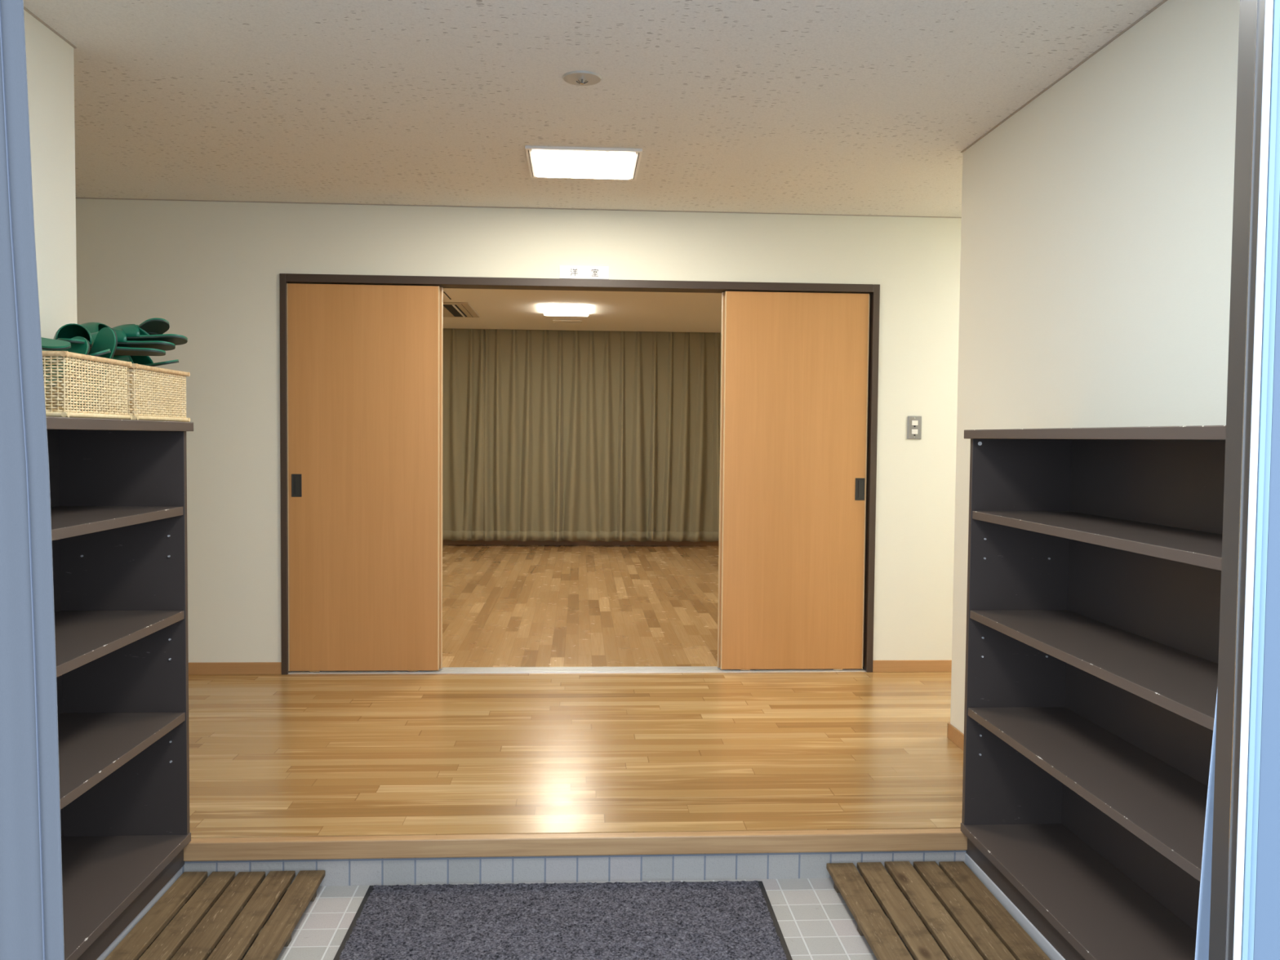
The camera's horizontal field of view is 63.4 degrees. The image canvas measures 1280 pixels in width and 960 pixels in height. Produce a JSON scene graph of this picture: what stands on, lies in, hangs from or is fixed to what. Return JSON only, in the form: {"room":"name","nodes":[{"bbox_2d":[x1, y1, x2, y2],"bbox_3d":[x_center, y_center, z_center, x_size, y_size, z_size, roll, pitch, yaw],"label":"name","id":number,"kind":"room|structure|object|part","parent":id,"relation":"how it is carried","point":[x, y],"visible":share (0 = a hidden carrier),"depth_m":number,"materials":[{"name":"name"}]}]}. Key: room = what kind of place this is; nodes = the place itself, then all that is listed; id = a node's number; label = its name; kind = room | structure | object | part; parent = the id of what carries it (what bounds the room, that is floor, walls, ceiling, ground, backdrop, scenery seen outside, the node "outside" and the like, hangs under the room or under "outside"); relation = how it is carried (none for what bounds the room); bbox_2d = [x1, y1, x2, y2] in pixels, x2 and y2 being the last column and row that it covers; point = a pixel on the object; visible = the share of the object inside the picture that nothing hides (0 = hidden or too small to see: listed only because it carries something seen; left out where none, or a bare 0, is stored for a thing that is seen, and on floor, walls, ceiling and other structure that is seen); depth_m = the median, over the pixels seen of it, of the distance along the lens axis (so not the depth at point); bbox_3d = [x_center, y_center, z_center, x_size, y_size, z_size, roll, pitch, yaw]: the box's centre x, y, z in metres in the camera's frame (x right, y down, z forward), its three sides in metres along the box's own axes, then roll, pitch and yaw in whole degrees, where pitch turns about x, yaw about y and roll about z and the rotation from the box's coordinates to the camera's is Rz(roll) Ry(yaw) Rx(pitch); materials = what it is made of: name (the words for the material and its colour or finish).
{"room":"entrance hall","nodes":[
{"label":"entrance hall","id":0,"kind":"room"},
{"bbox_2d":[23,9,77,339],"bbox_3d":[-1.725,-0.006,2.263,0.120,2.528,1.816,0,2,-3],"label":"wall","id":1,"kind":"structure","parent":0,"point":[49,57],"depth_m":3.00,"materials":[{"name":"white paint"}]},
{"bbox_2d":[75,198,961,662],"bbox_3d":[-0.314,-0.192,5.389,8.000,2.386,0.120,0,2,-3],"label":"wall","id":2,"kind":"structure","parent":0,"point":[211,270],"depth_m":5.26,"materials":[{"name":"white paint"}]},
{"bbox_2d":[188,659,951,675],"bbox_3d":[-0.322,0.971,5.373,8.000,0.062,0.009,0,2,-3],"label":"baseboard","id":3,"kind":"structure","parent":2,"relation":"attached to","point":[197,668],"depth_m":5.28,"materials":[{"name":"brown wood"}]},
{"bbox_2d":[279,273,879,674],"bbox_3d":[-0.295,-0.009,5.397,3.060,2.040,0.142,0,2,-3],"label":"door frame","id":4,"kind":"structure","parent":2,"relation":"in","point":[463,282],"depth_m":5.34,"materials":[{"name":"dark brown painted wood"}]},
{"bbox_2d":[286,283,439,672],"bbox_3d":[-1.410,0.001,5.293,0.760,1.982,0.036,0,2,-3],"label":"sliding door","id":5,"kind":"structure","parent":4,"relation":"attached to","point":[363,361],"depth_m":5.28,"materials":[{"name":"brown wood"}]},
{"bbox_3d":[-1.744,0.028,5.260,0.050,0.116,0.004,0,2,-3],"label":"door pull","id":6,"kind":"part","parent":5,"relation":"part of","materials":[{"name":"grey metal"}]},
{"bbox_2d":[419,287,443,671],"bbox_3d":[-1.402,0.000,5.340,0.758,1.982,0.032,0,2,-3],"label":"sliding door","id":7,"kind":"structure","parent":4,"relation":"attached to","point":[441,288],"depth_m":5.35,"materials":[{"name":"brown wood"}]},
{"bbox_3d":[-1.402,-0.006,5.340,0.750,1.970,0.032,0,2,-3],"label":"door","id":8,"kind":"part","parent":7,"relation":"part of","materials":[{"name":"brown wood"}]},
{"bbox_2d":[717,291,870,671],"bbox_3d":[0.809,0.017,5.423,0.753,1.982,0.036,0,2,-3],"label":"sliding door","id":9,"kind":"structure","parent":4,"relation":"attached to","point":[796,364],"depth_m":5.41,"materials":[{"name":"brown wood"}]},
{"bbox_3d":[1.153,0.048,5.430,0.050,0.116,0.004,0,2,-3],"label":"door pull","id":10,"kind":"part","parent":9,"relation":"part of","materials":[{"name":"grey metal"}]},
{"bbox_2d":[559,265,608,279],"bbox_3d":[-0.285,-1.060,5.289,0.252,0.066,0.012,0,2,-3],"label":"room sign","id":11,"kind":"object","parent":2,"relation":"attached to","point":[571,272],"visible":1,"depth_m":5.29,"materials":[{"name":"white plastic"}]},
{"bbox_2d":[23,0,1167,217],"bbox_3d":[-0.186,-1.299,3.340,8.000,0.004,3.892,0,2,-3],"label":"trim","id":12,"kind":"structure","parent":2,"relation":"attached to","point":[1163,1],"depth_m":5.16,"materials":[{"name":"beige"}]},
{"bbox_2d":[906,416,921,439],"bbox_3d":[1.438,-0.274,5.423,0.074,0.120,0.010,0,2,-3],"label":"light switch","id":13,"kind":"object","parent":2,"relation":"attached to","point":[914,423],"visible":1,"depth_m":5.42,"materials":[{"name":"silver metal"}]},
{"bbox_2d":[137,878,983,959],"bbox_3d":[-0.142,1.314,2.270,3.300,0.080,1.835,0,2,-3],"label":"floor","id":14,"kind":"structure","parent":0,"point":[815,922],"depth_m":2.93,"materials":[{"name":"tile"}]},
{"bbox_2d":[104,870,324,959],"bbox_3d":[-1.119,1.228,2.464,0.416,0.057,1.305,0,2,-3],"label":"duckboard","id":15,"kind":"object","parent":14,"relation":"on","point":[214,931],"visible":1,"depth_m":2.81,"materials":[{"name":"brown wood"}]},
{"bbox_2d":[333,880,792,959],"bbox_3d":[-0.185,1.261,2.416,1.196,0.011,1.500,0,2,-3],"label":"door mat","id":16,"kind":"object","parent":14,"relation":"on","point":[724,920],"visible":1,"depth_m":2.89,"materials":[{"name":"dark grey carpet pile"},{"name":"black rubber"}]},
{"bbox_2d":[826,861,1050,959],"bbox_3d":[0.827,1.242,2.575,0.434,0.057,1.306,0,2,-3],"label":"duckboard","id":17,"kind":"object","parent":14,"relation":"on","point":[975,912],"visible":1,"depth_m":2.87,"materials":[{"name":"brown wood"}]},
{"bbox_2d":[188,671,963,838],"bbox_3d":[-0.260,1.158,4.299,8.200,0.222,2.174,0,2,-3],"label":"floor","id":18,"kind":"structure","parent":0,"point":[347,754],"depth_m":4.00,"materials":[{"name":"brown wood"}]},
{"bbox_2d":[182,849,965,885],"bbox_3d":[-0.196,1.233,3.198,3.300,0.164,0.030,0,2,-3],"label":"step riser","id":19,"kind":"structure","parent":18,"relation":"attached to","point":[677,867],"depth_m":3.18,"materials":[{"name":"tile"}]},
{"bbox_2d":[183,828,967,861],"bbox_3d":[-0.195,1.122,3.191,3.300,0.058,0.040,0,2,-3],"label":"trim","id":20,"kind":"structure","parent":18,"relation":"attached to","point":[213,849],"depth_m":3.17,"materials":[{"name":"brown wood"}]},
{"bbox_2d":[442,544,718,666],"bbox_3d":[-0.316,0.977,8.700,5.600,0.222,6.388,0,2,-3],"label":"floor","id":21,"kind":"structure","parent":0,"point":[504,606],"depth_m":7.48,"materials":[{"name":"brown wood"}]},
{"bbox_2d":[23,0,1163,333],"bbox_3d":[-0.359,-1.490,6.313,8.200,0.133,10.160,0,2,-3],"label":"ceiling","id":22,"kind":"structure","parent":0,"point":[834,107],"depth_m":3.58,"materials":[{"name":"white paint"}]},
{"bbox_2d":[443,291,451,299],"bbox_3d":[-1.835,-1.540,8.632,0.465,0.003,0.460,0,2,-3],"label":"ceiling hatch","id":23,"kind":"object","parent":22,"relation":"attached to","point":[446,296],"visible":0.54,"depth_m":8.71,"materials":[{"name":"grey"}]},
{"bbox_2d":[443,302,479,317],"bbox_3d":[-2.002,-1.569,9.563,0.940,0.022,1.040,0,2,-3],"label":"air conditioner","id":24,"kind":"object","parent":22,"relation":"attached to","point":[454,309],"visible":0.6,"depth_m":9.54,"materials":[{"name":"beige plastic"}]},
{"bbox_3d":[-1.673,-1.560,9.582,0.015,0.008,0.900,0,2,-3],"label":"louvre blade","id":25,"kind":"part","parent":24,"relation":"part of","materials":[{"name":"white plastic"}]},
{"bbox_2d":[542,304,588,316],"bbox_3d":[-0.679,-1.552,9.480,0.416,0.026,0.670,0,2,-3],"label":"recessed light","id":26,"kind":"object","parent":22,"relation":"in","point":[548,309],"visible":1,"depth_m":9.34,"materials":[{"name":"white plastic"}]},
{"bbox_3d":[-0.679,-1.562,9.480,0.390,0.006,0.640,0,2,-3],"label":"lamp frame","id":27,"kind":"part","parent":26,"relation":"part of","materials":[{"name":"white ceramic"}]},
{"bbox_3d":[-0.732,-1.603,10.468,0.280,0.006,0.140,0,2,-3],"label":"plate","id":28,"kind":"part","parent":22,"relation":"part of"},
{"bbox_2d":[562,70,601,85],"bbox_3d":[-0.187,-1.291,3.350,0.128,0.020,0.128,0,2,-3],"label":"sprinkler","id":29,"kind":"object","parent":22,"relation":"attached to","point":[580,77],"visible":1,"depth_m":3.34,"materials":[{"name":"grey"}]},
{"bbox_2d":[524,145,642,180],"bbox_3d":[-0.239,-1.337,4.387,0.470,0.015,0.470,0,2,-3],"label":"recessed light","id":30,"kind":"object","parent":22,"relation":"in","point":[544,162],"visible":1,"depth_m":4.33,"materials":[{"name":"white plastic"}]},
{"bbox_2d":[720,332,721,409],"bbox_3d":[-0.485,-0.501,11.766,5.400,2.760,0.130,0,2,-3],"label":"wall","id":31,"kind":"structure","parent":0,"point":[720,332],"depth_m":11.75,"materials":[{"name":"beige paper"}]},
{"bbox_2d":[442,539,718,545],"bbox_3d":[-0.492,0.708,11.743,5.400,0.062,0.015,0,2,-3],"label":"baseboard","id":32,"kind":"structure","parent":31,"relation":"attached to","point":[445,541],"depth_m":11.72,"materials":[{"name":"brown wood"}]},
{"bbox_2d":[950,0,1239,733],"bbox_3d":[1.424,-0.002,2.882,0.120,2.528,2.683,0,2,-3],"label":"wall","id":33,"kind":"structure","parent":0,"point":[1096,228],"depth_m":3.02,"materials":[{"name":"white paint"}]},
{"bbox_2d":[96,853,1065,959],"bbox_3d":[-0.146,1.234,2.341,3.060,0.074,1.685,0,2,-3],"label":"trim","id":34,"kind":"structure","parent":33,"relation":"attached to","point":[1052,953],"depth_m":2.85,"materials":[{"name":"grey"}]},
{"bbox_2d":[45,416,193,959],"bbox_3d":[-1.478,0.522,2.292,0.385,1.326,1.610,0,2,-3],"label":"cabinet","id":35,"kind":"object","parent":34,"relation":"on","point":[118,487],"visible":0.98,"depth_m":3.04,"materials":[{"name":"black wood"}]},
{"bbox_3d":[-1.664,0.488,2.279,0.012,1.204,1.540,0,2,-3],"label":"panel","id":36,"kind":"part","parent":35,"relation":"part of","materials":[{"name":"black wood"}]},
{"bbox_2d":[42,351,132,419],"bbox_3d":[-1.468,-0.228,2.537,0.292,0.152,0.350,0,2,-3],"label":"wicker basket","id":37,"kind":"object","parent":35,"relation":"on","point":[112,396],"visible":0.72,"depth_m":2.49,"materials":[{"name":"beige wicker"}]},
{"bbox_2d":[40,337,71,350],"bbox_3d":[-1.479,-0.347,2.472,0.254,0.080,0.093,1,2,6],"label":"slipper","id":38,"kind":"object","parent":37,"relation":"in","point":[46,344],"visible":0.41,"depth_m":2.45,"materials":[{"name":"green plastic"}]},
{"bbox_2d":[42,336,89,394],"bbox_3d":[-1.456,-0.262,2.526,0.219,0.179,0.065,1,2,8],"label":"slipper","id":39,"kind":"object","parent":37,"relation":"in","point":[83,348],"visible":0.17,"depth_m":2.53,"materials":[{"name":"green plastic"}]},
{"bbox_2d":[41,348,111,356],"bbox_3d":[-1.447,-0.301,2.603,0.251,0.082,0.092,1,2,19],"label":"slipper","id":40,"kind":"object","parent":37,"relation":"in","point":[106,351],"visible":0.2,"depth_m":2.57,"materials":[{"name":"green plastic"}]},
{"bbox_2d":[53,323,93,347],"bbox_3d":[-1.434,-0.367,2.612,0.095,0.061,0.254,0,3,-24],"label":"slipper","id":41,"kind":"object","parent":40,"relation":"on","point":[67,331],"visible":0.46,"depth_m":2.66,"materials":[{"name":"green plastic"}]},
{"bbox_2d":[66,327,117,411],"bbox_3d":[-1.404,-0.272,2.624,0.168,0.228,0.057,2,3,25],"label":"slipper","id":42,"kind":"object","parent":37,"relation":"in","point":[106,338],"visible":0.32,"depth_m":2.62,"materials":[{"name":"green plastic"}]},
{"bbox_2d":[50,506,183,540],"bbox_3d":[-1.479,0.121,2.275,0.357,0.025,1.540,0,2,-3],"label":"shelf","id":43,"kind":"object","parent":35,"relation":"attached to","point":[67,522],"depth_m":2.72,"materials":[{"name":"brown wood"}]},
{"bbox_2d":[45,363,190,422],"bbox_3d":[-1.491,-0.243,2.926,0.292,0.150,0.380,0,2,-3],"label":"wicker basket","id":44,"kind":"object","parent":35,"relation":"on","point":[167,411],"visible":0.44,"depth_m":2.91,"materials":[{"name":"beige wicker"}]},
{"bbox_2d":[88,332,165,355],"bbox_3d":[-1.420,-0.371,2.815,0.254,0.061,0.094,0,2,-8],"label":"slipper","id":45,"kind":"object","parent":44,"relation":"on","point":[127,351],"visible":0.43,"depth_m":2.79,"materials":[{"name":"green plastic"}]},
{"bbox_2d":[97,328,175,351],"bbox_3d":[-1.408,-0.384,2.842,0.254,0.065,0.094,1,2,4],"label":"slipper","id":46,"kind":"object","parent":45,"relation":"on","point":[121,335],"visible":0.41,"depth_m":2.82,"materials":[{"name":"green plastic"}]},
{"bbox_2d":[112,324,187,345],"bbox_3d":[-1.384,-0.398,2.871,0.254,0.070,0.094,1,2,6],"label":"slipper","id":47,"kind":"object","parent":46,"relation":"on","point":[133,332],"visible":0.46,"depth_m":2.85,"materials":[{"name":"green plastic"}]},
{"bbox_2d":[112,355,178,368],"bbox_3d":[-1.449,-0.340,3.004,0.254,0.071,0.093,1,2,16],"label":"slipper","id":48,"kind":"object","parent":44,"relation":"in","point":[142,360],"visible":0.33,"depth_m":2.98,"materials":[{"name":"green plastic"}]},
{"bbox_2d":[80,322,111,333],"bbox_3d":[-1.554,-0.419,3.012,0.253,0.079,0.095,1,2,14],"label":"slipper","id":49,"kind":"object","parent":48,"relation":"on","point":[92,327],"visible":0.13,"depth_m":2.99,"materials":[{"name":"green plastic"}]},
{"bbox_2d":[136,324,159,334],"bbox_3d":[-1.466,-0.423,3.046,0.094,0.068,0.254,-2,3,-44],"label":"slipper","id":50,"kind":"object","parent":49,"relation":"on","point":[152,333],"visible":0.06,"depth_m":2.95,"materials":[{"name":"green plastic"}]},
{"bbox_2d":[113,317,169,357],"bbox_3d":[-1.443,-0.404,2.970,0.240,0.107,0.093,2,3,29],"label":"slipper","id":51,"kind":"object","parent":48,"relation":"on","point":[159,326],"visible":0.22,"depth_m":2.92,"materials":[{"name":"green plastic"}]},
{"bbox_2d":[54,610,184,677],"bbox_3d":[-1.482,0.429,2.287,0.357,0.025,1.540,0,2,-3],"label":"shelf","id":52,"kind":"object","parent":35,"relation":"attached to","point":[82,637],"depth_m":2.76,"materials":[{"name":"brown wood"}]},
{"bbox_2d":[57,711,185,809],"bbox_3d":[-1.485,0.733,2.300,0.357,0.025,1.540,0,2,-3],"label":"shelf","id":53,"kind":"object","parent":35,"relation":"attached to","point":[92,745],"depth_m":2.79,"materials":[{"name":"brown wood"}]},
{"bbox_3d":[-1.531,0.467,3.068,0.369,1.224,0.020,0,2,-3],"label":"panel","id":54,"kind":"part","parent":35,"relation":"part of","materials":[{"name":"black wood"}]},
{"bbox_2d":[960,425,1226,959],"bbox_3d":[1.215,0.541,2.449,0.340,1.326,1.610,0,2,-3],"label":"cabinet","id":55,"kind":"object","parent":34,"relation":"on","point":[1093,599],"visible":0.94,"depth_m":2.83,"materials":[{"name":"black wood"}]},
{"bbox_3d":[1.178,0.486,3.227,0.324,1.224,0.020,0,2,-3],"label":"panel","id":56,"kind":"part","parent":55,"relation":"part of","materials":[{"name":"black wood"}]},
{"bbox_2d":[968,706,1208,881],"bbox_3d":[1.218,0.752,2.458,0.312,0.025,1.540,0,2,-3],"label":"shelf","id":57,"kind":"object","parent":55,"relation":"attached to","point":[1157,798],"depth_m":2.60,"materials":[{"name":"brown wood"}]},
{"bbox_2d":[969,609,1217,730],"bbox_3d":[1.221,0.448,2.446,0.312,0.025,1.540,0,2,-3],"label":"shelf","id":58,"kind":"object","parent":55,"relation":"attached to","point":[1181,679],"depth_m":2.56,"materials":[{"name":"brown wood"}]},
{"bbox_2d":[972,511,1222,570],"bbox_3d":[1.224,0.140,2.433,0.312,0.025,1.540,0,2,-3],"label":"shelf","id":59,"kind":"object","parent":55,"relation":"attached to","point":[1188,543],"depth_m":2.53,"materials":[{"name":"brown wood"}]},
{"bbox_3d":[1.379,0.509,2.458,0.012,1.204,1.540,0,2,-3],"label":"panel","id":60,"kind":"part","parent":55,"relation":"part of","materials":[{"name":"black wood"}]},
{"bbox_2d":[946,723,964,750],"bbox_3d":[2.531,1.060,3.872,2.479,0.062,0.942,0,2,-3],"label":"baseboard","id":61,"kind":"structure","parent":33,"relation":"attached to","point":[955,735],"depth_m":4.17,"materials":[{"name":"brown wood"}]},
{"bbox_3d":[-0.082,0.045,1.391,3.300,2.528,0.120,0,2,-3],"label":"wall","id":62,"kind":"structure","parent":0,"visible":0},
{"bbox_2d":[0,0,64,959],"bbox_3d":[-0.978,0.176,1.430,0.352,2.147,0.037,0,2,-3],"label":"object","id":63,"kind":"structure","parent":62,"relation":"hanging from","point":[32,917],"depth_m":1.44,"materials":[{"name":"blue metal"}]},
{"bbox_2d":[1195,694,1217,959],"bbox_3d":[1.018,0.190,1.547,0.380,2.147,0.037,0,2,-3],"label":"curtain","id":64,"kind":"object","parent":62,"relation":"hanging from","point":[1202,950],"visible":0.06,"depth_m":1.56,"materials":[{"name":"blue fabric"}]},
{"bbox_2d":[1208,0,1279,959],"bbox_3d":[0.849,0.194,1.379,0.120,2.250,0.066,0,2,-3],"label":"door frame","id":65,"kind":"structure","parent":62,"relation":"attached to","point":[1245,912],"depth_m":1.36,"materials":[{"name":"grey metal"}]},
{"bbox_3d":[-0.465,-1.822,11.572,5.600,0.105,0.410,0,2,-3],"label":"ceiling","id":66,"kind":"structure","parent":0,"visible":0},
{"bbox_2d":[442,328,719,542],"bbox_3d":[-1.085,-0.563,11.458,4.073,2.503,0.154,0,2,-3],"label":"curtain","id":67,"kind":"object","parent":66,"relation":"hanging from","point":[554,435],"visible":0.72,"depth_m":11.51,"materials":[{"name":"beige fabric"}]}
]}

